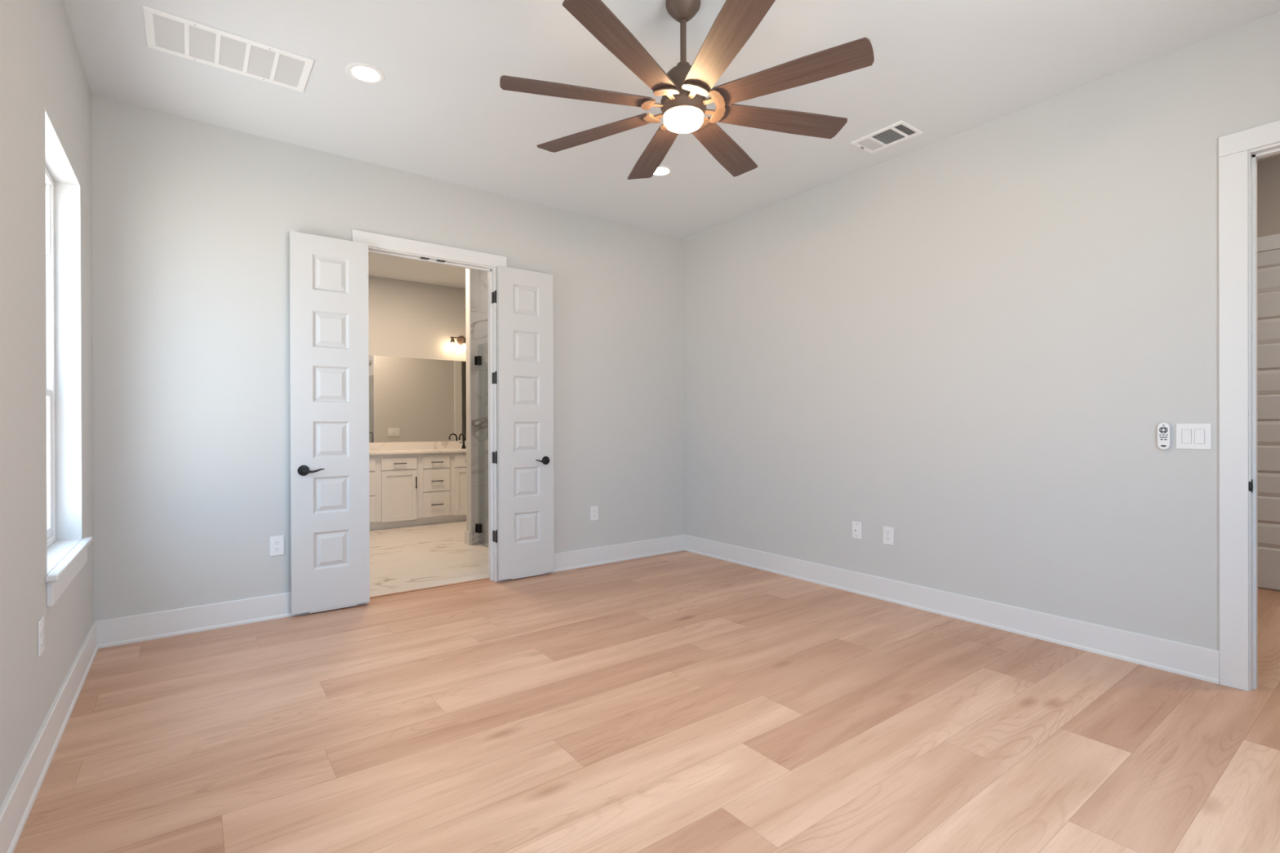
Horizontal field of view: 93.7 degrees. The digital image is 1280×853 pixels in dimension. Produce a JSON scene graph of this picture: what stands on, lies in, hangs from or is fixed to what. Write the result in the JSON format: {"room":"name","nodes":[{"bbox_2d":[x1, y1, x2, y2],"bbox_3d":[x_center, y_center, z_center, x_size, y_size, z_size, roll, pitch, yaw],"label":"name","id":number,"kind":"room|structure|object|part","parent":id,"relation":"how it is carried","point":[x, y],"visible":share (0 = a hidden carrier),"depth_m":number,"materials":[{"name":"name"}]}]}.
{"room":"empty bedroom","nodes":[
{"label":"empty bedroom","id":0,"kind":"room"},
{"bbox_2d":[0,0,93,808],"bbox_3d":[-1.598,-0.337,1.274,0.165,3.120,4.954,0,0,-37],"label":"wall","id":1,"kind":"structure","parent":0,"point":[41,64],"depth_m":2.02,"materials":[{"name":"grey paint"}]},
{"bbox_2d":[37,616,44,657],"bbox_3d":[-2.129,0.746,2.135,0.009,0.124,0.080,0,0,-37],"label":"wall outlet","id":2,"kind":"object","parent":1,"relation":"attached to","point":[41,623],"visible":1,"depth_m":2.12,"materials":[{"name":"white plastic"}]},
{"bbox_2d":[41,626,44,635],"bbox_3d":[-2.127,0.726,2.136,0.004,0.029,0.034,0,0,-37],"label":"receptacle","id":3,"kind":"object","parent":2,"relation":"attached to","point":[42,627],"depth_m":2.13,"materials":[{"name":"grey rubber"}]},
{"bbox_2d":[41,636,44,645],"bbox_3d":[-2.127,0.765,2.136,0.004,0.029,0.034,0,0,-37],"label":"receptacle","id":4,"kind":"object","parent":2,"relation":"attached to","point":[42,637],"depth_m":2.13,"materials":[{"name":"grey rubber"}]},
{"bbox_2d":[0,620,98,852],"bbox_3d":[-1.519,1.147,1.332,0.020,0.152,4.954,0,0,-37],"label":"baseboard","id":5,"kind":"structure","parent":1,"relation":"attached to","point":[15,809],"depth_m":2.10,"materials":[{"name":"white wood"}]},
{"bbox_2d":[44,105,93,606],"bbox_3d":[-2.534,-0.261,2.557,0.201,1.863,0.980,0,0,-37],"label":"window","id":6,"kind":"structure","parent":1,"relation":"in","point":[65,557],"depth_m":2.90,"materials":[{"name":"white glass"}]},
{"bbox_3d":[-2.570,0.168,2.526,0.008,0.627,0.761,0,0,-37],"label":"pane","id":7,"kind":"part","parent":6,"relation":"part of","materials":[{"name":"clear glass"}]},
{"bbox_3d":[-2.570,0.172,2.526,0.026,0.696,0.821,0,0,-37],"label":"sash","id":8,"kind":"part","parent":6,"relation":"part of","materials":[{"name":"white plastic"}]},
{"bbox_3d":[-2.583,-0.314,2.517,0.070,1.733,0.885,0,0,-37],"label":"frame","id":9,"kind":"part","parent":6,"relation":"part of","materials":[{"name":"white plastic"}]},
{"bbox_2d":[91,95,684,621],"bbox_3d":[-1.393,-0.352,4.593,4.468,3.140,0.115,0,0,-37],"label":"wall","id":10,"kind":"structure","parent":0,"point":[193,220],"depth_m":3.76,"materials":[{"name":"grey paint"}]},
{"bbox_2d":[269,535,284,555],"bbox_3d":[-2.314,0.760,3.825,0.080,0.124,0.009,0,0,-37],"label":"wall outlet","id":11,"kind":"object","parent":10,"relation":"attached to","point":[276,544],"visible":1,"depth_m":3.82,"materials":[{"name":"white plastic"}]},
{"bbox_2d":[273,540,279,545],"bbox_3d":[-2.313,0.741,3.823,0.034,0.029,0.004,0,0,-37],"label":"receptacle","id":12,"kind":"object","parent":11,"relation":"attached to","point":[275,542],"depth_m":3.82,"materials":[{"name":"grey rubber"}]},
{"bbox_2d":[274,546,279,551],"bbox_3d":[-2.313,0.780,3.824,0.034,0.029,0.004,0,0,-37],"label":"receptacle","id":13,"kind":"object","parent":11,"relation":"attached to","point":[276,548],"depth_m":3.82,"materials":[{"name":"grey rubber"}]},
{"bbox_2d":[289,231,369,614],"bbox_3d":[-2.038,-0.018,3.974,0.111,2.456,0.479,0,0,45],"label":"door","id":14,"kind":"structure","parent":10,"relation":"in","point":[329,303],"depth_m":3.95,"materials":[{"name":"white wood"}]},
{"bbox_3d":[-2.093,0.285,3.856,0.115,0.026,0.020,0,0,-37],"label":"lever","id":15,"kind":"part","parent":14,"relation":"part of","materials":[{"name":"black metal"}]},
{"bbox_2d":[97,534,684,648],"bbox_3d":[-1.282,1.141,4.590,4.278,0.152,0.020,0,0,-37],"label":"baseboard","id":16,"kind":"structure","parent":10,"relation":"attached to","point":[113,632],"depth_m":3.68,"materials":[{"name":"white wood"}]},
{"bbox_2d":[351,229,507,604],"bbox_3d":[-1.546,-0.062,4.477,1.123,2.560,0.153,0,0,-37],"label":"trim","id":17,"kind":"structure","parent":10,"relation":"attached to","point":[379,244],"depth_m":4.67,"materials":[{"name":"white wood"}]},
{"bbox_3d":[-1.586,-0.062,4.531,1.123,2.560,0.018,0,0,-37],"label":"casing","id":18,"kind":"part","parent":17,"relation":"part of","materials":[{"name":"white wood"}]},
{"bbox_2d":[471,269,488,544],"bbox_3d":[-0.791,-0.337,5.998,1.320,3.100,1.411,0,0,-37],"label":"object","id":19,"kind":"structure","parent":10,"relation":"attached to","point":[479,300],"depth_m":6.21,"materials":[{"name":"glass"}]},
{"bbox_2d":[475,342,488,546],"bbox_3d":[-1.474,0.182,5.911,0.066,2.040,0.708,0,0,-34],"label":"shower door","id":20,"kind":"structure","parent":19,"relation":"attached to","point":[478,527],"depth_m":6.16,"materials":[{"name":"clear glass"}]},
{"bbox_2d":[491,265,554,580],"bbox_3d":[-0.921,-0.022,4.810,0.500,2.456,0.111,0,0,-29],"label":"door","id":21,"kind":"structure","parent":10,"relation":"in","point":[524,535],"depth_m":4.80,"materials":[{"name":"white wood"}]},
{"bbox_3d":[-0.787,0.279,4.833,0.115,0.026,0.020,0,0,-37],"label":"lever","id":22,"kind":"part","parent":21,"relation":"part of","materials":[{"name":"black metal"}]},
{"bbox_2d":[590,506,598,520],"bbox_3d":[-0.400,0.761,5.257,0.080,0.124,0.009,0,0,-37],"label":"wall outlet","id":23,"kind":"object","parent":10,"relation":"attached to","point":[594,509],"visible":1,"depth_m":5.25,"materials":[{"name":"white plastic"}]},
{"bbox_2d":[368,275,466,442],"bbox_3d":[-2.980,-0.358,7.824,4.400,3.150,0.100,0,0,-37],"label":"wall","id":24,"kind":"structure","parent":0,"point":[407,318],"depth_m":7.81,"materials":[{"name":"grey paint"}]},
{"bbox_2d":[368,355,466,442],"bbox_3d":[-2.999,-0.344,7.741,1.750,1.087,0.006,0,0,-37],"label":"wall mirror","id":25,"kind":"object","parent":24,"relation":"attached to","point":[411,399],"visible":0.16,"depth_m":7.81,"materials":[{"name":"silver mirror"}]},
{"bbox_2d":[448,335,466,351],"bbox_3d":[-2.390,-1.099,8.109,0.407,0.267,0.150,0,0,-37],"label":"vanity light","id":26,"kind":"object","parent":24,"relation":"attached to","point":[461,340],"visible":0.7,"depth_m":8.07,"materials":[{"name":"white glass"}]},
{"bbox_2d":[448,337,456,350],"bbox_3d":[-2.498,-1.076,7.997,0.100,0.222,0.100,0,0,-37],"label":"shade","id":27,"kind":"object","parent":26,"relation":"attached to","point":[452,340],"depth_m":7.98,"materials":[{"name":"glass"}]},
{"bbox_3d":[-2.425,-1.170,8.161,0.124,0.124,0.026,0,0,-37],"label":"plate","id":28,"kind":"part","parent":26,"relation":"part of","materials":[{"name":"brown metal"}]},
{"bbox_2d":[460,338,466,351],"bbox_3d":[-2.372,-1.076,8.091,0.100,0.222,0.100,0,0,-37],"label":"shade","id":29,"kind":"object","parent":26,"relation":"attached to","point":[463,341],"depth_m":8.08,"materials":[{"name":"glass"}]},
{"bbox_2d":[368,253,466,288],"bbox_3d":[-1.958,-1.909,6.447,4.400,0.050,3.531,0,0,-37],"label":"ceiling","id":30,"kind":"structure","parent":0,"point":[379,265],"depth_m":7.28,"materials":[{"name":"white paint"}]},
{"bbox_2d":[465,268,470,532],"bbox_3d":[-1.247,-0.336,6.599,1.330,3.100,0.098,0,0,-37],"label":"wall","id":31,"kind":"structure","parent":0,"point":[467,270],"depth_m":6.20,"materials":[{"name":"grey paint"}]},
{"bbox_2d":[464,268,471,545],"bbox_3d":[-1.300,-0.336,6.558,1.224,3.100,0.127,0,0,-37],"label":"trim","id":32,"kind":"structure","parent":31,"relation":"attached to","point":[468,535],"depth_m":6.15,"materials":[{"name":"white wood"}]},
{"bbox_3d":[-1.300,1.149,6.567,1.224,0.130,0.112,0,0,-37],"label":"baseboard","id":33,"kind":"part","parent":32,"relation":"part of","materials":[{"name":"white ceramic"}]},
{"bbox_2d":[13,520,1279,852],"bbox_3d":[0.325,1.253,4.488,6.793,0.081,9.400,0,0,-37],"label":"floor","id":34,"kind":"structure","parent":0,"point":[683,701],"depth_m":2.40,"materials":[{"name":"brown wood"}]},
{"bbox_2d":[368,454,377,530],"bbox_3d":[-3.372,0.775,7.115,0.397,0.888,0.560,0,0,-37],"label":"vanity cabinet","id":35,"kind":"object","parent":34,"relation":"on","point":[373,459],"visible":0.16,"depth_m":7.01,"materials":[{"name":"white paint"}]},
{"bbox_3d":[-3.230,0.442,6.924,0.328,0.159,0.019,0,0,-37],"label":"drawer","id":36,"kind":"part","parent":35,"relation":"part of","materials":[{"name":"white paint"}]},
{"bbox_3d":[-3.229,0.669,6.925,0.328,0.272,0.019,0,0,-37],"label":"drawer","id":37,"kind":"part","parent":35,"relation":"part of","materials":[{"name":"white paint"}]},
{"bbox_3d":[-3.228,0.967,6.925,0.328,0.300,0.019,0,0,-37],"label":"drawer","id":38,"kind":"part","parent":35,"relation":"part of","materials":[{"name":"white paint"}]},
{"bbox_2d":[368,440,466,454],"bbox_3d":[-2.833,0.264,7.521,1.790,0.128,0.560,0,0,-37],"label":"countertop","id":39,"kind":"structure","parent":35,"relation":"on","point":[410,447],"depth_m":7.63,"materials":[{"name":"stone"}]},
{"bbox_2d":[458,433,466,448],"bbox_3d":[-2.382,0.196,8.011,0.059,0.201,0.139,0,0,26],"label":"faucet","id":40,"kind":"object","parent":39,"relation":"on","point":[460,434],"visible":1,"depth_m":8.03,"materials":[{"name":"black metal"}]},
{"bbox_3d":[-2.379,0.150,7.998,0.021,0.110,0.121,0,0,16],"label":"spout","id":41,"kind":"part","parent":40,"relation":"part of","materials":[{"name":"black metal"}]},
{"bbox_2d":[377,453,419,529],"bbox_3d":[-3.021,0.774,7.378,0.479,0.888,0.560,0,0,-37],"label":"vanity cabinet","id":42,"kind":"object","parent":34,"relation":"on","point":[398,474],"visible":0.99,"depth_m":7.18,"materials":[{"name":"white paint"}]},
{"bbox_3d":[-2.881,0.445,7.185,0.410,0.145,0.019,0,0,-37],"label":"drawer","id":43,"kind":"part","parent":42,"relation":"part of","materials":[{"name":"white paint"}]},
{"bbox_3d":[-2.879,0.829,7.186,0.410,0.602,0.019,0,0,-37],"label":"cabinet door","id":44,"kind":"part","parent":42,"relation":"part of","materials":[{"name":"white paint"}]},
{"bbox_2d":[418,452,452,525],"bbox_3d":[-2.670,0.772,7.640,0.397,0.888,0.560,0,0,-37],"label":"vanity cabinet","id":45,"kind":"object","parent":34,"relation":"on","point":[435,468],"visible":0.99,"depth_m":7.44,"materials":[{"name":"white paint"}]},
{"bbox_3d":[-2.527,0.439,7.450,0.333,0.159,0.019,0,0,-37],"label":"drawer","id":46,"kind":"part","parent":45,"relation":"part of","materials":[{"name":"white paint"}]},
{"bbox_3d":[-2.526,0.666,7.450,0.333,0.272,0.019,0,0,-37],"label":"drawer","id":47,"kind":"part","parent":45,"relation":"part of","materials":[{"name":"white paint"}]},
{"bbox_3d":[-2.525,0.964,7.450,0.333,0.300,0.019,0,0,-37],"label":"drawer","id":48,"kind":"part","parent":45,"relation":"part of","materials":[{"name":"white paint"}]},
{"bbox_2d":[450,452,466,522],"bbox_3d":[-2.320,0.771,7.902,0.477,0.888,0.560,0,0,-37],"label":"vanity cabinet","id":49,"kind":"object","parent":34,"relation":"on","point":[458,459],"visible":0.3,"depth_m":7.62,"materials":[{"name":"white paint"}]},
{"bbox_3d":[-2.181,0.436,7.709,0.412,0.157,0.019,0,0,-37],"label":"drawer","id":50,"kind":"part","parent":49,"relation":"part of","materials":[{"name":"white paint"}]},
{"bbox_3d":[-2.179,0.824,7.709,0.412,0.598,0.019,0,0,-37],"label":"cabinet door","id":51,"kind":"part","parent":49,"relation":"part of","materials":[{"name":"white paint"}]},
{"bbox_2d":[62,0,1279,238],"bbox_3d":[0.181,-1.874,2.575,4.584,0.080,5.234,0,0,-37],"label":"ceiling","id":52,"kind":"structure","parent":0,"point":[943,68],"depth_m":3.15,"materials":[{"name":"white paint"}]},
{"bbox_2d":[142,4,314,92],"bbox_3d":[-1.994,-1.824,2.935,0.660,0.009,0.350,0,0,-37],"label":"ceiling vent","id":53,"kind":"object","parent":52,"relation":"in","point":[165,32],"visible":1,"depth_m":2.91,"materials":[{"name":"white metal"}]},
{"bbox_3d":[-2.188,-1.824,2.791,0.109,0.003,0.279,0,0,-37],"label":"louver panel","id":54,"kind":"part","parent":53,"relation":"part of","materials":[{"name":"white metal"}]},
{"bbox_3d":[-2.089,-1.825,2.864,0.100,0.003,0.279,0,0,-37],"label":"louver panel","id":55,"kind":"part","parent":53,"relation":"part of","materials":[{"name":"white metal"}]},
{"bbox_3d":[-1.994,-1.825,2.935,0.100,0.003,0.279,0,0,-37],"label":"louver panel","id":56,"kind":"part","parent":53,"relation":"part of","materials":[{"name":"white metal"}]},
{"bbox_3d":[-1.900,-1.825,3.006,0.100,0.003,0.279,0,0,-37],"label":"louver panel","id":57,"kind":"part","parent":53,"relation":"part of","materials":[{"name":"white metal"}]},
{"bbox_3d":[-1.801,-1.826,3.080,0.109,0.003,0.279,0,0,-37],"label":"louver panel","id":58,"kind":"part","parent":53,"relation":"part of","materials":[{"name":"white metal"}]},
{"bbox_2d":[345,62,385,84],"bbox_3d":[-1.423,-1.828,3.113,0.190,0.004,0.190,0,0,-37],"label":"recessed light","id":59,"kind":"object","parent":52,"relation":"in","point":[360,73],"visible":1,"depth_m":3.11,"materials":[{"name":"white"}]},
{"bbox_2d":[653,164,673,177],"bbox_3d":[0.144,-1.835,4.314,0.190,0.004,0.190,0,0,-37],"label":"recessed light","id":60,"kind":"object","parent":52,"relation":"in","point":[660,171],"visible":0.67,"depth_m":4.32,"materials":[{"name":"white"}]},
{"bbox_2d":[499,0,874,179],"bbox_3d":[0.187,-1.562,2.587,1.461,0.545,1.461,0,0,-37],"label":"ceiling fan","id":61,"kind":"object","parent":52,"relation":"hanging from","point":[683,90],"visible":1,"depth_m":2.46,"materials":[{"name":"brown wood"}]},
{"bbox_3d":[-0.262,-1.376,2.470,0.613,0.011,0.139,0,10,-15],"label":"blade","id":62,"kind":"part","parent":61,"relation":"part of","materials":[{"name":"brown wood"}]},
{"bbox_3d":[-0.213,-1.377,2.822,0.613,0.011,0.139,0,11,30],"label":"blade","id":63,"kind":"part","parent":61,"relation":"part of","materials":[{"name":"brown wood"}]},
{"bbox_3d":[-0.048,-1.376,2.187,0.139,0.011,0.613,12,6,30],"label":"blade","id":64,"kind":"part","parent":61,"relation":"part of","materials":[{"name":"brown wood"}]},
{"bbox_3d":[0.054,-1.369,2.554,0.098,0.012,0.116,0,11,-15],"label":"blade arm","id":65,"kind":"part","parent":61,"relation":"part of","materials":[{"name":"brown metal"}]},
{"bbox_3d":[0.070,-1.370,2.658,0.098,0.012,0.116,0,11,30],"label":"blade arm","id":66,"kind":"part","parent":61,"relation":"part of","materials":[{"name":"brown metal"}]},
{"bbox_3d":[0.070,-1.378,3.037,0.139,0.011,0.613,-11,3,-14],"label":"blade","id":67,"kind":"part","parent":61,"relation":"part of","materials":[{"name":"brown wood"}]},
{"bbox_3d":[0.154,-1.370,2.720,0.116,0.012,0.098,-11,3,-14],"label":"blade arm","id":68,"kind":"part","parent":61,"relation":"part of","materials":[{"name":"brown metal"}]},
{"bbox_3d":[0.117,-1.369,2.470,0.116,0.012,0.098,12,6,30],"label":"blade arm","id":69,"kind":"part","parent":61,"relation":"part of","materials":[{"name":"brown metal"}]},
{"bbox_3d":[0.221,-1.370,2.454,0.116,0.012,0.098,11,-3,-14],"label":"blade arm","id":70,"kind":"part","parent":61,"relation":"part of","materials":[{"name":"brown metal"}]},
{"bbox_3d":[0.258,-1.370,2.705,0.116,0.012,0.098,-12,-6,30],"label":"blade arm","id":71,"kind":"part","parent":61,"relation":"part of","materials":[{"name":"brown metal"}]},
{"bbox_3d":[0.305,-1.370,2.517,0.098,0.012,0.116,0,-10,30],"label":"blade arm","id":72,"kind":"part","parent":61,"relation":"part of","materials":[{"name":"brown metal"}]},
{"bbox_3d":[0.320,-1.370,2.621,0.098,0.012,0.116,0,-10,-15],"label":"blade arm","id":73,"kind":"part","parent":61,"relation":"part of","materials":[{"name":"brown metal"}]},
{"bbox_3d":[0.422,-1.379,2.988,0.139,0.011,0.613,-12,-6,30],"label":"blade","id":74,"kind":"part","parent":61,"relation":"part of","materials":[{"name":"brown wood"}]},
{"bbox_3d":[0.305,-1.377,2.138,0.139,0.011,0.613,11,-3,-14],"label":"blade","id":75,"kind":"part","parent":61,"relation":"part of","materials":[{"name":"brown wood"}]},
{"bbox_3d":[0.637,-1.379,2.705,0.613,0.011,0.139,0,-10,-15],"label":"blade","id":76,"kind":"part","parent":61,"relation":"part of","materials":[{"name":"brown wood"}]},
{"bbox_3d":[0.588,-1.379,2.352,0.613,0.011,0.139,0,-10,30],"label":"blade","id":77,"kind":"part","parent":61,"relation":"part of","materials":[{"name":"brown wood"}]},
{"bbox_2d":[850,120,922,153],"bbox_3d":[1.564,-1.832,3.813,0.242,0.016,0.352,0,0,-37],"label":"ceiling vent","id":78,"kind":"object","parent":52,"relation":"in","point":[901,131],"visible":1,"depth_m":3.81,"materials":[{"name":"white metal"}]},
{"bbox_2d":[683,10,1279,650],"bbox_3d":[2.189,-0.352,3.629,0.115,3.120,5.949,0,0,-37],"label":"wall","id":79,"kind":"structure","parent":0,"point":[975,344],"depth_m":3.57,"materials":[{"name":"grey paint"}]},
{"bbox_2d":[851,520,862,539],"bbox_3d":[1.570,0.752,4.354,0.016,0.124,0.080,0,0,-37],"label":"cable wall plate","id":80,"kind":"object","parent":79,"relation":"attached to","point":[856,526],"visible":1,"depth_m":4.35,"materials":[{"name":"white plastic"}]},
{"bbox_2d":[883,526,893,545],"bbox_3d":[1.721,0.758,4.159,0.009,0.124,0.080,0,0,-37],"label":"wall outlet","id":81,"kind":"object","parent":79,"relation":"attached to","point":[888,532],"visible":1,"depth_m":4.15,"materials":[{"name":"white plastic"}]},
{"bbox_2d":[684,534,1219,684],"bbox_3d":[1.911,1.133,3.897,0.020,0.152,4.954,0,0,-37],"label":"baseboard","id":82,"kind":"structure","parent":79,"relation":"attached to","point":[1197,662],"depth_m":3.59,"materials":[{"name":"white wood"}]},
{"bbox_2d":[1157,422,1170,449],"bbox_3d":[2.595,0.047,2.971,0.026,0.133,0.046,0,0,-37],"label":"remote control","id":83,"kind":"object","parent":79,"relation":"attached to","point":[1163,428],"visible":1,"depth_m":2.96,"materials":[{"name":"white plastic"}]},
{"bbox_2d":[1176,423,1211,449],"bbox_3d":[2.665,0.048,2.891,0.011,0.124,0.127,0,0,-37],"label":"light switch","id":84,"kind":"object","parent":79,"relation":"attached to","point":[1188,436],"visible":1,"depth_m":2.89,"materials":[{"name":"white plastic"}]},
{"bbox_2d":[1218,120,1279,691],"bbox_3d":[3.079,-0.073,2.441,0.152,2.560,1.031,0,0,-37],"label":"trim","id":85,"kind":"structure","parent":79,"relation":"attached to","point":[1239,152],"depth_m":2.76,"materials":[{"name":"white wood"}]},
{"bbox_3d":[2.794,0.273,2.746,0.046,0.060,0.020,0,0,-37],"label":"strike plate","id":86,"kind":"part","parent":85,"relation":"part of","materials":[{"name":"black"}]},
{"bbox_2d":[1257,155,1279,591],"bbox_3d":[4.908,-0.451,4.076,0.088,3.300,3.250,0,0,-37],"label":"wall","id":87,"kind":"structure","parent":0,"point":[1268,170],"depth_m":4.40,"materials":[{"name":"beige paint"}]},
{"bbox_2d":[1257,233,1279,590],"bbox_3d":[4.711,-0.098,4.272,0.041,2.595,1.100,0,0,-37],"label":"door","id":88,"kind":"structure","parent":87,"relation":"in","point":[1268,278],"depth_m":4.39,"materials":[{"name":"white wood"}]},
{"bbox_3d":[4.702,-0.098,4.266,0.019,2.595,1.100,0,0,-37],"label":"casing","id":89,"kind":"part","parent":88,"relation":"part of","materials":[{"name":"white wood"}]},
{"bbox_2d":[1257,153,1279,161],"bbox_3d":[3.965,-1.997,3.372,2.432,0.080,3.410,0,0,-37],"label":"ceiling","id":90,"kind":"structure","parent":0,"point":[1278,154],"depth_m":4.38,"materials":[{"name":"white paint"}]}
]}

